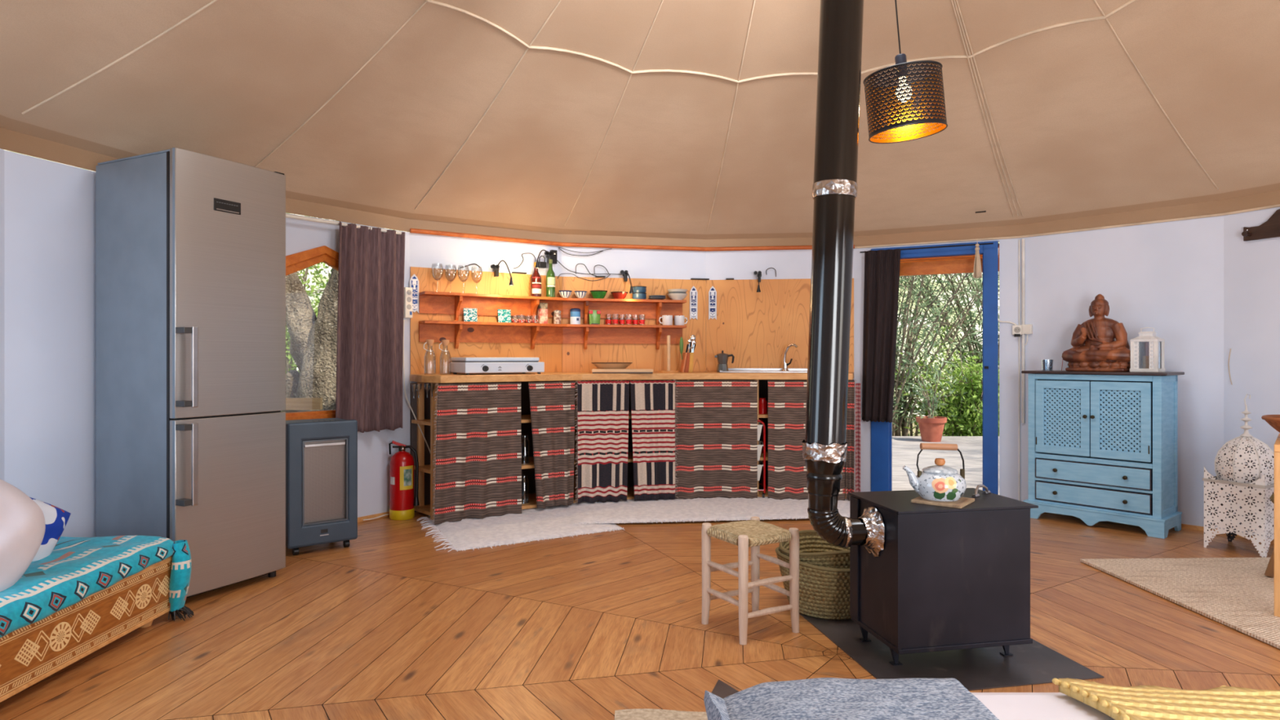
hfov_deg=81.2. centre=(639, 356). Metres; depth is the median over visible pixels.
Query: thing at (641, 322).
drinking glass
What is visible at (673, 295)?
bowl
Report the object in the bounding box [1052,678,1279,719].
throw
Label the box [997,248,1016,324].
cable
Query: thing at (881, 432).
door
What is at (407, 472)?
label
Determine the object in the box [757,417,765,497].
trolley
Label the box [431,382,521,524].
curtain
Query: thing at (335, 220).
bush
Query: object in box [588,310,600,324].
snack bag
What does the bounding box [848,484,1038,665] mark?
wood stove
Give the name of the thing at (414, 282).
wall plaque
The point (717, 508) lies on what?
rag rug
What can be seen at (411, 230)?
trim
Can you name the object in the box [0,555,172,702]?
bed
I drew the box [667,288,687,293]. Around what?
bowl
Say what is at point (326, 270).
hillside
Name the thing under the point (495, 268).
lamp
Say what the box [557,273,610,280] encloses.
cable
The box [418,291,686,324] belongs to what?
wall shelf
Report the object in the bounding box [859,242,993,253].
curtain rod
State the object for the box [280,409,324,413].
countertop
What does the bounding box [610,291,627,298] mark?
bowl
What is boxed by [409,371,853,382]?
countertop
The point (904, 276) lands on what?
bush
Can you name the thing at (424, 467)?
shelf
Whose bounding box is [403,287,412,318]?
power strip
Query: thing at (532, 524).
rag rug
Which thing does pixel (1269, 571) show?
stool
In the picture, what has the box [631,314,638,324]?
drinking glass
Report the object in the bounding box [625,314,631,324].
drinking glass
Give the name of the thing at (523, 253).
cable
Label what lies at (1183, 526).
baseboard
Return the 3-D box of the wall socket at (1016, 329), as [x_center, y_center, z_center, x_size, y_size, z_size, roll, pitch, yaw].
[2.734,-0.186,5.411,0.066,0.085,0.050,0,0,27]
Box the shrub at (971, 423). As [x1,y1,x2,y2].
[893,324,999,435]
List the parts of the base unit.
post, post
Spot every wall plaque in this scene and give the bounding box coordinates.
[408,274,418,313]
[689,285,697,319]
[708,286,716,319]
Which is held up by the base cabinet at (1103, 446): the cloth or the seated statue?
the seated statue
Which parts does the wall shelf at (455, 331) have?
rail, rail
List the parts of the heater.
screen trim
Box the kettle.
[902,443,966,501]
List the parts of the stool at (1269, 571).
leg, seat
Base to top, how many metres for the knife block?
0.296 m
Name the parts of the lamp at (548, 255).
knob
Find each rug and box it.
[417,505,624,551]
[568,496,849,524]
[614,708,707,719]
[1080,557,1279,648]
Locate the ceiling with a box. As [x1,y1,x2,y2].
[0,0,1279,247]
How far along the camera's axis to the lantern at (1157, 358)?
4.60 m
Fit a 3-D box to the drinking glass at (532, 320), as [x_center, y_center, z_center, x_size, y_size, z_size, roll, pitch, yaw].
[-0.794,-0.279,5.627,0.056,0.062,0.056,0,0,-33]
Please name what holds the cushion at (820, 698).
on the bed at (1004, 705)
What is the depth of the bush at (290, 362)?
8.17 m
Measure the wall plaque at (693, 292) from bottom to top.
0.276 m
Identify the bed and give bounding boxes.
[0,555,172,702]
[970,692,1115,719]
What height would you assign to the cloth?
0.862 m
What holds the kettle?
on the trivet
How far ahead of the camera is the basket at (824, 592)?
3.03 m
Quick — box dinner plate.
[648,297,666,299]
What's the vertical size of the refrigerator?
1.981 m
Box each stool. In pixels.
[701,516,799,644]
[1264,493,1274,577]
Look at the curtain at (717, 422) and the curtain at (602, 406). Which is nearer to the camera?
the curtain at (602, 406)
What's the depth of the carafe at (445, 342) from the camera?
5.14 m
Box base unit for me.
[410,379,853,519]
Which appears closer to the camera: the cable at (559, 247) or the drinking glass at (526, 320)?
the drinking glass at (526, 320)
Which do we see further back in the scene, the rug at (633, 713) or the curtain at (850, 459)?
the curtain at (850, 459)
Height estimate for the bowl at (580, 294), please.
0.058 m
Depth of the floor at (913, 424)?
14.30 m
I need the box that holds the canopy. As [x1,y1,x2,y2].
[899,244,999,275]
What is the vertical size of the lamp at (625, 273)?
0.194 m
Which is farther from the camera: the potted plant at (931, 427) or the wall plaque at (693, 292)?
the potted plant at (931, 427)
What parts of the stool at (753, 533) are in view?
leg, leg, woven seat, leg, leg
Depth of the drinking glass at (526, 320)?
5.61 m
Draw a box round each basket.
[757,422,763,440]
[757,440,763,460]
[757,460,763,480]
[775,546,851,620]
[778,529,849,568]
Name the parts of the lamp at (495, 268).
knob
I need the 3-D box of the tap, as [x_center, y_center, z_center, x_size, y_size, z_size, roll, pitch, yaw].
[1.174,0.004,5.854,0.051,0.215,0.142,0,0,-38]
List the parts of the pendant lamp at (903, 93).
cord, bulb, lamp shade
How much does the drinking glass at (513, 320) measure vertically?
0.062 m
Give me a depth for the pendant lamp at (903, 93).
2.89 m
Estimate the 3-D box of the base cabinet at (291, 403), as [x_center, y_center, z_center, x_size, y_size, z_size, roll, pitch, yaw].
[-2.759,0.850,5.615,0.620,1.060,0.410,0,0,-8]
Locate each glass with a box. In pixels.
[511,317,518,322]
[517,315,524,323]
[524,315,531,323]
[530,315,537,323]
[605,314,612,324]
[612,316,618,324]
[618,314,625,324]
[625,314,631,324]
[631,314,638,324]
[638,314,644,324]
[1040,360,1053,370]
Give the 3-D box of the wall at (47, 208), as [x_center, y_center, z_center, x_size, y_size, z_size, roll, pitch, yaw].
[-2.287,0.107,3.079,0.840,1.945,4.416,0,0,7]
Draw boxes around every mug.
[462,307,477,321]
[497,309,511,322]
[658,315,672,324]
[674,315,687,324]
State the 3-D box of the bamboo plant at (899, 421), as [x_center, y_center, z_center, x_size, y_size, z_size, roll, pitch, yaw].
[5.027,-0.938,11.551,3.770,5.164,4.362,0,0,-45]
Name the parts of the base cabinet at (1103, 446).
door, drawer, drawer, plinth moulding, door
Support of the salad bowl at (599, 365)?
on the countertop at (544, 376)
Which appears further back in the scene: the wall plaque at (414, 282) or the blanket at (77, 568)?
the wall plaque at (414, 282)
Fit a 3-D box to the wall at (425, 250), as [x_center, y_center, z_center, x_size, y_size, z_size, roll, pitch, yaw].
[0.002,0.107,5.798,3.431,1.945,0.449,0,0,-13]
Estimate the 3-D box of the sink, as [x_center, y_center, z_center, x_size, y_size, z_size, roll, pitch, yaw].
[1.071,0.131,5.813,0.890,0.075,0.350,0,0,7]
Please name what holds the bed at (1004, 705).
on the floor at (388, 624)
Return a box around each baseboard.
[357,511,389,522]
[1181,523,1274,543]
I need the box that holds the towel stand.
[658,335,678,372]
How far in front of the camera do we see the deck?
8.13 m
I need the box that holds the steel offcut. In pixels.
[711,679,738,698]
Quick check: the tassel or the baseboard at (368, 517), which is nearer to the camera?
the baseboard at (368, 517)
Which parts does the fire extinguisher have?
carry handle, lever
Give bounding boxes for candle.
[1142,355,1152,368]
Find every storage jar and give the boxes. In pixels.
[521,435,529,463]
[758,397,767,413]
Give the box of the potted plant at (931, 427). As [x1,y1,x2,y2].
[897,359,955,442]
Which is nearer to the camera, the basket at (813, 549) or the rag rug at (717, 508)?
the basket at (813, 549)
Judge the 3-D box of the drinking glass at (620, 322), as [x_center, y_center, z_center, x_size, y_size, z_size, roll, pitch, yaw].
[-0.142,-0.290,5.892,0.052,0.085,0.052,0,0,-13]
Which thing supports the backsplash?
attached to the wall at (425, 250)
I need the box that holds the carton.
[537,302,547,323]
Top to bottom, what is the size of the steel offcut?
0.002 m
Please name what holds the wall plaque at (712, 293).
attached to the backsplash
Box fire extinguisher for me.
[388,440,419,519]
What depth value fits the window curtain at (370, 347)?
4.86 m
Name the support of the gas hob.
in the countertop at (544, 376)
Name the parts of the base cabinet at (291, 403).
rail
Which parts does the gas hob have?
knob, lid, knob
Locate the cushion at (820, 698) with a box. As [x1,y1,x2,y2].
[703,677,999,719]
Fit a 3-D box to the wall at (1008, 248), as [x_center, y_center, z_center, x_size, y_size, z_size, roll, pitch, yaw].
[2.245,0.107,5.713,1.181,1.945,0.045,0,0,27]
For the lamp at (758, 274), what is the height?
0.173 m
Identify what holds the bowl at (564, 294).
on the wall shelf at (429, 302)
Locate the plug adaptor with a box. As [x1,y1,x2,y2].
[538,255,546,268]
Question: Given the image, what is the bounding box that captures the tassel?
[973,238,982,278]
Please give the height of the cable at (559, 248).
0.058 m
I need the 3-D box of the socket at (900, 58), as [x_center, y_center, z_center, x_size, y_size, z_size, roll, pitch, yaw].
[1.048,-1.165,2.995,0.044,0.089,0.044,-6,2,0]
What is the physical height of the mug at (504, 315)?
0.101 m
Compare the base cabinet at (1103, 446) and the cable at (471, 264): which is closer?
the base cabinet at (1103, 446)
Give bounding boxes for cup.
[632,285,646,293]
[632,293,646,299]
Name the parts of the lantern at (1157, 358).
corner post, corner post, corner post, glass pane, corner post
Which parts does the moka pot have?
lid, handle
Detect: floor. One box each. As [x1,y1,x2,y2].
[0,511,1279,719]
[900,417,945,435]
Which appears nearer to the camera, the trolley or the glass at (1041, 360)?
the glass at (1041, 360)
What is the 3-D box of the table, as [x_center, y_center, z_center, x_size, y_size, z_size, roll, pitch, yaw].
[3.084,0.712,3.039,0.750,0.704,0.620,0,0,42]
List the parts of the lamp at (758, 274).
knob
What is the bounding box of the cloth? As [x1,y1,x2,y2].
[854,382,860,492]
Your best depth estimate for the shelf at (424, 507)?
5.43 m
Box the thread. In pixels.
[1228,348,1232,384]
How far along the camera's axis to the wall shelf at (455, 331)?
5.72 m
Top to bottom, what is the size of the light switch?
0.070 m
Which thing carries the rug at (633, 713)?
on the floor at (388, 624)
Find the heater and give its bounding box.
[285,417,357,555]
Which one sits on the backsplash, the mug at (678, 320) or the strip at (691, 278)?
the strip at (691, 278)
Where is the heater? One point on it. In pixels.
(322, 454)
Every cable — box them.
[363,513,389,520]
[403,320,430,452]
[459,263,479,268]
[513,253,535,268]
[557,260,622,275]
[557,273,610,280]
[559,247,612,253]
[559,248,603,256]
[575,263,595,275]
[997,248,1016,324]
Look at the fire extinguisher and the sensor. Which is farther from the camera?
the sensor
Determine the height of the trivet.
0.010 m
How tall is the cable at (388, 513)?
0.044 m
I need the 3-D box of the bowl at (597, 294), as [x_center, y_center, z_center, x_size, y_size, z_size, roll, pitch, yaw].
[-0.322,-0.480,5.820,0.140,0.064,0.140,0,0,-13]
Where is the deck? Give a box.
[892,435,999,494]
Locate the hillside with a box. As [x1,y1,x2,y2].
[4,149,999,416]
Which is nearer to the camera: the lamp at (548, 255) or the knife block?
the lamp at (548, 255)
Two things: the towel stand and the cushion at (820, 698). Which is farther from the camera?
the towel stand
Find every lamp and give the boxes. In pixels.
[490,259,514,285]
[534,249,552,268]
[619,270,633,293]
[753,271,761,292]
[862,0,947,143]
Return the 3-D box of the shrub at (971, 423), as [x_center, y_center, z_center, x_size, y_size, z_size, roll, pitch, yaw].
[4.877,0.723,11.186,2.705,2.389,1.985,0,0,-6]
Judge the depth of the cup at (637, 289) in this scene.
5.85 m
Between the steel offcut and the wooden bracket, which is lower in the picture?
the steel offcut
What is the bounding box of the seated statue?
[1062,293,1130,372]
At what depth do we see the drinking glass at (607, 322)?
5.85 m
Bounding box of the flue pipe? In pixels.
[801,0,884,556]
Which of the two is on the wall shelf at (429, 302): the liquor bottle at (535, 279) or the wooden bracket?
the liquor bottle at (535, 279)
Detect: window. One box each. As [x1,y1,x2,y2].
[285,221,384,410]
[285,245,338,420]
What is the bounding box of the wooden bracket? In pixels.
[1241,208,1279,240]
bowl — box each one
[558,290,572,297]
[574,290,586,297]
[589,289,607,298]
[591,362,632,368]
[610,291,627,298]
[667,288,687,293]
[667,293,687,299]
[1261,414,1279,432]
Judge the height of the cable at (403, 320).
0.975 m
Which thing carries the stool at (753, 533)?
on the floor at (388, 624)
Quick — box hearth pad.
[800,613,1103,690]
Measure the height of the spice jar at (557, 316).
0.112 m
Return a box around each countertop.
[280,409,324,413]
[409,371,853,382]
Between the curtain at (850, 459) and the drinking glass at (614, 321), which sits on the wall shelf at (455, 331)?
the drinking glass at (614, 321)
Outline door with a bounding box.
[871,240,998,494]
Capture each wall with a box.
[0,148,409,537]
[409,232,853,453]
[853,238,1020,500]
[1020,206,1279,537]
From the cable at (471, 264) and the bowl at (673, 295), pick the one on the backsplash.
the cable at (471, 264)
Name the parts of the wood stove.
leg, leg, plate, lid handle, leg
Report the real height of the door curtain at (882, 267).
1.332 m
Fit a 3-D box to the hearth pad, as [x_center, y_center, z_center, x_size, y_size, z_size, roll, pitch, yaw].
[1.113,1.077,2.829,0.755,0.004,0.800,0,0,-11]
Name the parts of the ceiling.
seam cord, seam cord, seam cord, seam cord, seam cord, seam cord, seam cord, seam cord, seam cord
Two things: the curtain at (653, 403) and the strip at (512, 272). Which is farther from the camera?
the strip at (512, 272)
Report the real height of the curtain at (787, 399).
0.893 m
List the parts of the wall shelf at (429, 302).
rail, rail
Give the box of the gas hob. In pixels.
[449,357,544,374]
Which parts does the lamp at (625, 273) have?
knob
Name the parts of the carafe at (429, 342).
glass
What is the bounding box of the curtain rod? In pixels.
[285,213,401,234]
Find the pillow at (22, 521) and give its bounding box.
[0,479,45,591]
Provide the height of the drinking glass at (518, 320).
0.062 m
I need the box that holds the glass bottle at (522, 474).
[521,474,528,503]
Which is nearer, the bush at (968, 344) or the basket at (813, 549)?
the basket at (813, 549)
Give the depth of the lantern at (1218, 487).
4.09 m
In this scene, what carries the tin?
on the wall shelf at (455, 331)
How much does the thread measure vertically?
0.218 m
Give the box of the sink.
[720,368,807,373]
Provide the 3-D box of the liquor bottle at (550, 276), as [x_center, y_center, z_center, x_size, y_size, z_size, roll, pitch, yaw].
[-0.681,-0.594,5.694,0.070,0.292,0.071,0,0,-33]
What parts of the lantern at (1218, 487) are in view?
panel, panel, panel, panel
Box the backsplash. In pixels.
[409,266,853,373]
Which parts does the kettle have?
spout, lid, lid knob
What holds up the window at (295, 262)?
in the wall at (47, 208)
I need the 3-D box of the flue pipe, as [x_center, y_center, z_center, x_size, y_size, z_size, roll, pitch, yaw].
[0.734,-0.976,2.707,0.285,3.394,0.187,0,0,16]
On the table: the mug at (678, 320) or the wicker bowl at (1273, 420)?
the wicker bowl at (1273, 420)
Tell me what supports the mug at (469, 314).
on the wall shelf at (455, 331)
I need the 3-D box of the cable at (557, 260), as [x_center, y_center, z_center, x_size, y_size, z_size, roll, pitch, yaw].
[-0.390,-0.699,5.866,0.539,0.106,0.022,0,0,-15]
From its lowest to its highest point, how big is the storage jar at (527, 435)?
0.200 m
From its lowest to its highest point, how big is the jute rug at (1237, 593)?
0.014 m
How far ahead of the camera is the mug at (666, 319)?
5.92 m
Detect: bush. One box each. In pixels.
[285,213,337,374]
[309,220,399,301]
[897,275,925,327]
[898,243,999,408]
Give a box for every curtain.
[335,221,404,432]
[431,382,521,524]
[528,381,575,508]
[574,380,629,503]
[630,379,678,501]
[674,379,757,499]
[768,380,845,500]
[845,380,857,501]
[862,248,900,422]
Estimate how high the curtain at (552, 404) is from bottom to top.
0.883 m
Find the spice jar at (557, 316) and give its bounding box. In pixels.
[553,310,560,324]
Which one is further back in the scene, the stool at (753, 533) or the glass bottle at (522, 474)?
the glass bottle at (522, 474)
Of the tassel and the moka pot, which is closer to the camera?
the tassel
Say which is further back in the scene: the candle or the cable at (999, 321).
the cable at (999, 321)
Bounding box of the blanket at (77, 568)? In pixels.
[0,535,194,637]
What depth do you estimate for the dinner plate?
5.87 m
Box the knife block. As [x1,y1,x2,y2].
[679,334,696,372]
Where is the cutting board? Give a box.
[591,368,653,373]
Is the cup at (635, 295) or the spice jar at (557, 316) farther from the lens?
the cup at (635, 295)
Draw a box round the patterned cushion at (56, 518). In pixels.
[30,497,71,561]
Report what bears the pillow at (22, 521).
on the blanket at (77, 568)
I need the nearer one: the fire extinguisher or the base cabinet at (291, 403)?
the fire extinguisher
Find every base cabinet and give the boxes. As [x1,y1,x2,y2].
[280,397,324,413]
[1021,369,1184,538]
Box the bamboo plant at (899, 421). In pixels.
[892,272,999,435]
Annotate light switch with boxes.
[1022,324,1032,333]
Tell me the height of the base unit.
0.907 m
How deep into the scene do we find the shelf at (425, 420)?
5.20 m
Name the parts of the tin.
lid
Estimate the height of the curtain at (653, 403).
0.885 m
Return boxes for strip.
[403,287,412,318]
[511,271,526,274]
[690,278,709,279]
[1018,239,1020,500]
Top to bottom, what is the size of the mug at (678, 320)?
0.080 m
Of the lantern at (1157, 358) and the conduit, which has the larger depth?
the conduit
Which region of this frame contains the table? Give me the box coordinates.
[1274,433,1279,617]
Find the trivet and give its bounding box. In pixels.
[911,496,974,508]
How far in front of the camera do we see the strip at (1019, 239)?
5.42 m
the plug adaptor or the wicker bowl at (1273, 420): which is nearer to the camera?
the wicker bowl at (1273, 420)
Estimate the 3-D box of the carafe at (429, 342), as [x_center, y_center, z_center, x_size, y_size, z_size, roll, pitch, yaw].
[-1.429,0.003,5.072,0.083,0.240,0.077,0,0,-33]
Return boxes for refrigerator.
[95,147,285,598]
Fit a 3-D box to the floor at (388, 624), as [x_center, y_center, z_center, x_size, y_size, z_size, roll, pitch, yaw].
[0.715,1.086,2.710,6.809,0.012,6.851,0,0,0]
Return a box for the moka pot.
[715,350,734,372]
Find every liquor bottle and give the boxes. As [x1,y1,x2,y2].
[530,262,541,296]
[546,259,555,297]
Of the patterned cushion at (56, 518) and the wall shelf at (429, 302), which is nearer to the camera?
the patterned cushion at (56, 518)
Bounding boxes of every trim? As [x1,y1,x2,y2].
[409,228,854,251]
[854,204,1279,248]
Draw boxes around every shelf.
[411,411,768,426]
[413,450,768,473]
[413,485,768,515]
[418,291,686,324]
[418,320,686,349]
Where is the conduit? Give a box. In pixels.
[1022,239,1025,422]
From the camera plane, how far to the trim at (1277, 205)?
5.10 m
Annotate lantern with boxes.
[1129,327,1164,372]
[1202,394,1274,557]
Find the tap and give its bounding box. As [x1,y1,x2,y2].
[782,343,798,370]
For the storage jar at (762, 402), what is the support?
on the base unit
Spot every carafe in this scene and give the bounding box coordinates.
[423,339,435,374]
[439,339,451,373]
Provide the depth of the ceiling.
4.31 m
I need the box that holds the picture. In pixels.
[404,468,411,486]
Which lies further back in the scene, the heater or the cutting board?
the cutting board
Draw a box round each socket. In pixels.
[894,53,907,78]
[1012,324,1022,337]
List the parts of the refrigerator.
panel, handle mount, handle mount, handle mount, handle mount, handle, handle, display panel, door, door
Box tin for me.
[569,308,580,324]
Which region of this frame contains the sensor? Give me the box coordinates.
[550,249,557,264]
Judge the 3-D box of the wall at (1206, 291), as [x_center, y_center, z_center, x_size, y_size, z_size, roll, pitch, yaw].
[3.501,0.107,2.856,1.208,1.945,5.267,0,0,-3]

